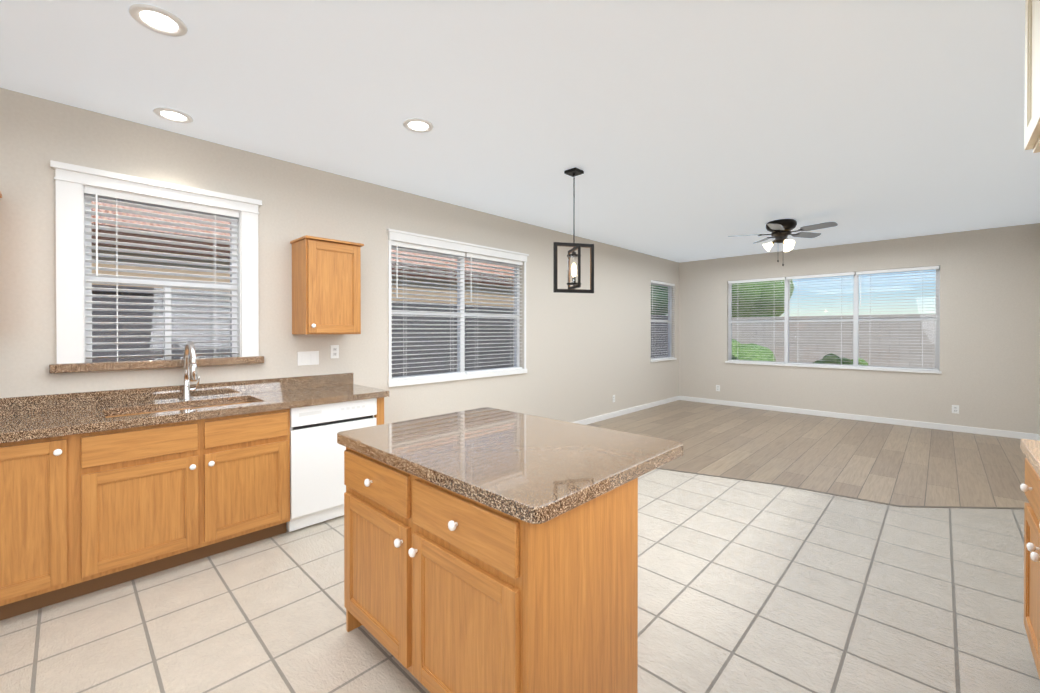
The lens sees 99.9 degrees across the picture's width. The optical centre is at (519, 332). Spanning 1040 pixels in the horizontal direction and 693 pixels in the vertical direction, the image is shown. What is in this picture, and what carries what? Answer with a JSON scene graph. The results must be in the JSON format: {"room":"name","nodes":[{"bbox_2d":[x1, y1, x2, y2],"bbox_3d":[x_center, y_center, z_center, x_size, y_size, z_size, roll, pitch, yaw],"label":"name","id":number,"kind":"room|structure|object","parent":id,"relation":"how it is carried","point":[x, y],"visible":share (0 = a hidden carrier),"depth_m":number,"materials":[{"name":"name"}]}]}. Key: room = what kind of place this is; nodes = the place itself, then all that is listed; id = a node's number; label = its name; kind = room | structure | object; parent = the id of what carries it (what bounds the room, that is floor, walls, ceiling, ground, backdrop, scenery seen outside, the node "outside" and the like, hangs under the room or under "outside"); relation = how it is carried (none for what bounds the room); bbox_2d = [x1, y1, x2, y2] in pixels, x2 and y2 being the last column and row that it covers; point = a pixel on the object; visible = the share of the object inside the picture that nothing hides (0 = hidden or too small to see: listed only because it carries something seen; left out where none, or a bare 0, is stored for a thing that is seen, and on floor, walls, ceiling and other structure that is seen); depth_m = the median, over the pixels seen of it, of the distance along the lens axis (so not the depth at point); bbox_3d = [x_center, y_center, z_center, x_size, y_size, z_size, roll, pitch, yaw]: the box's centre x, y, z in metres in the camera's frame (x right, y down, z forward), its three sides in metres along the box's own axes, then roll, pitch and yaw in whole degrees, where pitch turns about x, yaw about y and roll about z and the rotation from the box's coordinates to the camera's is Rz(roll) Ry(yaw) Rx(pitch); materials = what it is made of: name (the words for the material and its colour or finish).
{"room":"kitchen","nodes":[
{"label":"kitchen","id":0,"kind":"room"},
{"bbox_2d":[0,88,678,423],"bbox_3d":[-0.432,-0.006,5.109,0.150,2.750,10.580,0,0,44],"label":"wall","id":1,"kind":"structure","parent":0,"point":[588,355],"depth_m":3.74,"materials":[{"name":"paint"}]},
{"bbox_2d":[49,160,263,373],"bbox_3d":[-2.406,-0.386,2.999,0.180,1.243,1.121,0,0,44],"label":"kitchen window","id":2,"kind":"structure","parent":1,"relation":"in","point":[79,189],"depth_m":2.90,"materials":[{"name":"white plastic"}]},
{"bbox_2d":[297,351,318,365],"bbox_3d":[-1.753,0.212,3.623,0.008,0.114,0.170,0,0,44],"label":"switch plate","id":3,"kind":"object","parent":1,"relation":"attached to","point":[308,358],"visible":1,"depth_m":3.62,"materials":[{"name":"white plastic"}]},
{"bbox_2d":[290,235,363,334],"bbox_3d":[-1.565,-0.361,3.567,0.350,0.748,0.461,0,0,44],"label":"upper cabinet","id":4,"kind":"object","parent":1,"relation":"attached to","point":[326,285],"visible":1,"depth_m":3.45,"materials":[{"name":"brown wood"}]},
{"bbox_2d":[330,345,338,358],"bbox_3d":[-1.601,0.165,3.781,0.008,0.114,0.072,0,0,44],"label":"electrical outlet","id":5,"kind":"object","parent":1,"relation":"attached to","point":[334,351],"visible":1,"depth_m":3.78,"materials":[{"name":"white plastic"}]},
{"bbox_2d":[386,229,528,386],"bbox_3d":[-0.620,-0.236,4.861,0.170,1.492,1.935,0,0,44],"label":"dining room window","id":6,"kind":"structure","parent":1,"relation":"in","point":[421,243],"depth_m":4.76,"materials":[{"name":"white plastic"}]},
{"bbox_2d":[572,396,679,424],"bbox_3d":[0.862,1.319,6.341,0.015,0.085,6.720,0,0,44],"label":"baseboard","id":7,"kind":"structure","parent":1,"relation":"attached to","point":[626,411],"depth_m":7.26,"materials":[{"name":"white paint"}]},
{"bbox_2d":[650,280,676,361],"bbox_3d":[2.675,-0.214,8.300,0.147,1.492,1.050,0,0,44],"label":"window","id":8,"kind":"structure","parent":1,"relation":"in","point":[669,286],"depth_m":8.39,"materials":[{"name":"white plastic"}]},
{"bbox_2d":[0,400,1039,692],"bbox_3d":[1.304,1.428,3.445,4.970,0.100,10.580,0,0,44],"label":"floor","id":9,"kind":"structure","parent":0,"point":[752,586],"depth_m":2.33,"materials":[{"name":"tile"}]},
{"bbox_2d":[0,340,388,620],"bbox_3d":[-2.466,0.719,2.421,0.649,1.331,3.480,0,0,44],"label":"base cabinet","id":10,"kind":"object","parent":9,"relation":"on","point":[99,490],"depth_m":2.46,"materials":[{"name":"brown wood"}]},
{"bbox_2d":[286,398,376,531],"bbox_3d":[-1.541,0.943,3.388,0.588,0.872,0.623,0,0,44],"label":"dishwasher","id":11,"kind":"object","parent":9,"relation":"on","point":[317,486],"visible":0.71,"depth_m":3.10,"materials":[{"name":"white painted metal"},{"name":"white plastic"},{"name":"dark plastic"}]},
{"bbox_2d":[338,443,641,692],"bbox_3d":[-0.196,0.951,1.838,1.155,0.874,0.672,0,0,44],"label":"kitchen island","id":12,"kind":"object","parent":9,"relation":"on","point":[490,550],"depth_m":1.48,"materials":[{"name":"brown wood"}]},
{"bbox_2d":[337,407,683,526],"bbox_3d":[-0.081,0.490,1.948,1.266,0.046,0.950,0,0,44],"label":"island countertop","id":13,"kind":"structure","parent":12,"relation":"on","point":[541,469],"depth_m":1.68,"materials":[{"name":"brown stone"}]},
{"bbox_2d":[656,468,1023,508],"bbox_3d":[2.140,1.371,4.310,4.682,0.004,1.990,0,0,44],"label":"transition strip","id":14,"kind":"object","parent":9,"relation":"on","point":[856,498],"depth_m":3.59,"materials":[{"name":"brown"}]},
{"bbox_2d":[1020,439,1039,678],"bbox_3d":[0.827,0.888,0.058,0.658,1.020,4.625,0,0,44],"label":"base cabinet","id":15,"kind":"object","parent":9,"relation":"on","point":[1030,487],"depth_m":1.74,"materials":[{"name":"brown wood"}]},
{"bbox_2d":[0,0,1039,262],"bbox_3d":[1.304,-1.446,3.428,4.970,0.150,10.580,0,0,44],"label":"ceiling","id":16,"kind":"structure","parent":0,"point":[684,130],"depth_m":2.56,"materials":[{"name":"paint"}]},
{"bbox_2d":[128,3,187,36],"bbox_3d":[-1.573,-1.356,1.906,0.200,0.012,0.200,0,0,44],"label":"recessed light","id":17,"kind":"object","parent":16,"relation":"in","point":[156,19],"visible":1,"depth_m":1.90,"materials":[{"name":"white paint"}]},
{"bbox_2d":[153,107,192,123],"bbox_3d":[-2.177,-1.361,2.749,0.200,0.012,0.200,0,0,44],"label":"recessed light","id":18,"kind":"object","parent":16,"relation":"in","point":[173,115],"visible":1,"depth_m":2.75,"materials":[{"name":"white paint"}]},
{"bbox_2d":[403,118,433,132],"bbox_3d":[-0.670,-1.362,2.882,0.200,0.012,0.200,0,0,44],"label":"recessed light","id":19,"kind":"object","parent":16,"relation":"in","point":[417,125],"visible":1,"depth_m":2.88,"materials":[{"name":"white paint"}]},
{"bbox_2d":[553,167,593,292],"bbox_3d":[0.458,-0.855,3.710,0.245,1.034,0.315,0,0,44],"label":"pendant light","id":20,"kind":"object","parent":16,"relation":"hanging from","point":[573,172],"visible":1,"depth_m":3.70,"materials":[{"name":"black metal"}]},
{"bbox_2d":[728,219,837,265],"bbox_3d":[3.248,-1.103,5.429,1.153,0.558,1.136,0,0,44],"label":"ceiling fan","id":21,"kind":"object","parent":16,"relation":"attached to","point":[780,230],"visible":1,"depth_m":5.36,"materials":[{"name":"brown metal"}]},
{"bbox_2d":[679,223,1039,433],"bbox_3d":[4.921,-0.019,7.193,4.970,2.750,0.150,0,0,44],"label":"wall","id":22,"kind":"structure","parent":0,"point":[988,378],"depth_m":6.24,"materials":[{"name":"paint"}]},
{"bbox_2d":[725,266,941,373],"bbox_3d":[4.907,-0.193,7.173,2.894,1.522,0.147,0,0,44],"label":"living room window","id":23,"kind":"structure","parent":22,"relation":"in","point":[855,320],"depth_m":6.95,"materials":[{"name":"white plastic"}]},
{"bbox_2d":[680,396,1035,439],"bbox_3d":[4.869,1.314,7.139,4.620,0.085,0.012,0,0,44],"label":"baseboard","id":24,"kind":"structure","parent":22,"relation":"attached to","point":[994,432],"depth_m":6.61,"materials":[{"name":"white paint"}]},
{"bbox_2d":[952,405,958,413],"bbox_3d":[6.011,1.057,6.038,0.072,0.114,0.008,0,0,44],"label":"electrical outlet","id":25,"kind":"object","parent":22,"relation":"attached to","point":[955,408],"visible":1,"depth_m":6.04,"materials":[{"name":"white plastic"}]},
{"bbox_2d":[1038,287,1039,434],"bbox_3d":[3.039,0.013,1.765,0.150,2.750,10.580,0,0,44],"label":"wall","id":26,"kind":"structure","parent":0,"point":[1039,362],"depth_m":5.49,"materials":[{"name":"paint"}]},
{"bbox_2d":[1024,0,1039,152],"bbox_3d":[1.790,-0.982,1.067,0.686,0.748,0.550,0,0,44],"label":"upper cabinet","id":27,"kind":"object","parent":26,"relation":"attached to","point":[1032,83],"depth_m":1.44,"materials":[{"name":"brown wood"}]},
{"bbox_2d":[1036,0,1039,119],"bbox_3d":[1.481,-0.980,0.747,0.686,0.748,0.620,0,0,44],"label":"upper cabinet","id":28,"kind":"object","parent":26,"relation":"attached to","point":[1037,1],"depth_m":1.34,"materials":[{"name":"brown wood"}]},
{"label":"outside","id":29,"kind":"structure","parent":0,"visible":0},
{"bbox_3d":[9.511,1.530,11.729,85.000,0.200,90.000,0,0,44],"label":"ground","id":30,"kind":"structure","parent":29,"visible":0},
{"bbox_2d":[91,201,513,306],"bbox_3d":[-8.592,-0.933,9.713,10.040,4.750,20.300,0,0,44],"label":"neighboring roof","id":31,"kind":"structure","parent":30,"relation":"on","point":[200,254],"depth_m":6.82,"materials":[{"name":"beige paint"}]},
{"bbox_2d":[92,284,667,376],"bbox_3d":[-3.077,0.509,5.104,0.210,1.920,27.000,0,0,44],"label":"fence","id":32,"kind":"object","parent":30,"relation":"on","point":[655,336],"depth_m":6.31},
{"bbox_2d":[651,285,667,314],"bbox_3d":[6.597,-1.151,22.429,4.667,5.037,4.567,0,0,44],"label":"tree","id":33,"kind":"object","parent":30,"relation":"on","point":[657,306],"depth_m":20.82,"materials":[{"name":"green plant"}]},
{"bbox_2d":[732,280,794,317],"bbox_3d":[9.162,-0.848,18.435,4.248,4.477,4.099,0,0,44],"label":"tree","id":34,"kind":"object","parent":30,"relation":"on","point":[749,304],"depth_m":16.61,"materials":[{"name":"green plant"}]},
{"bbox_2d":[732,314,935,368],"bbox_3d":[9.220,0.477,12.142,28.000,1.900,0.260,0,0,44],"label":"fence","id":35,"kind":"object","parent":30,"relation":"on","point":[901,347],"depth_m":12.09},
{"bbox_2d":[813,353,868,365],"bbox_3d":[5.971,0.919,8.188,0.858,1.063,0.725,0,0,44],"label":"bush","id":36,"kind":"object","parent":30,"relation":"on","point":[834,360],"depth_m":8.01,"materials":[{"name":"green plant"}]},
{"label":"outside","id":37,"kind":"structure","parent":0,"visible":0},
{"bbox_2d":[732,339,775,361],"bbox_3d":[4.984,0.679,9.814,1.674,1.123,1.720,0,0,44],"label":"bush","id":38,"kind":"object","parent":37,"point":[753,357],"depth_m":9.46,"materials":[{"name":"green plant"}]}
]}

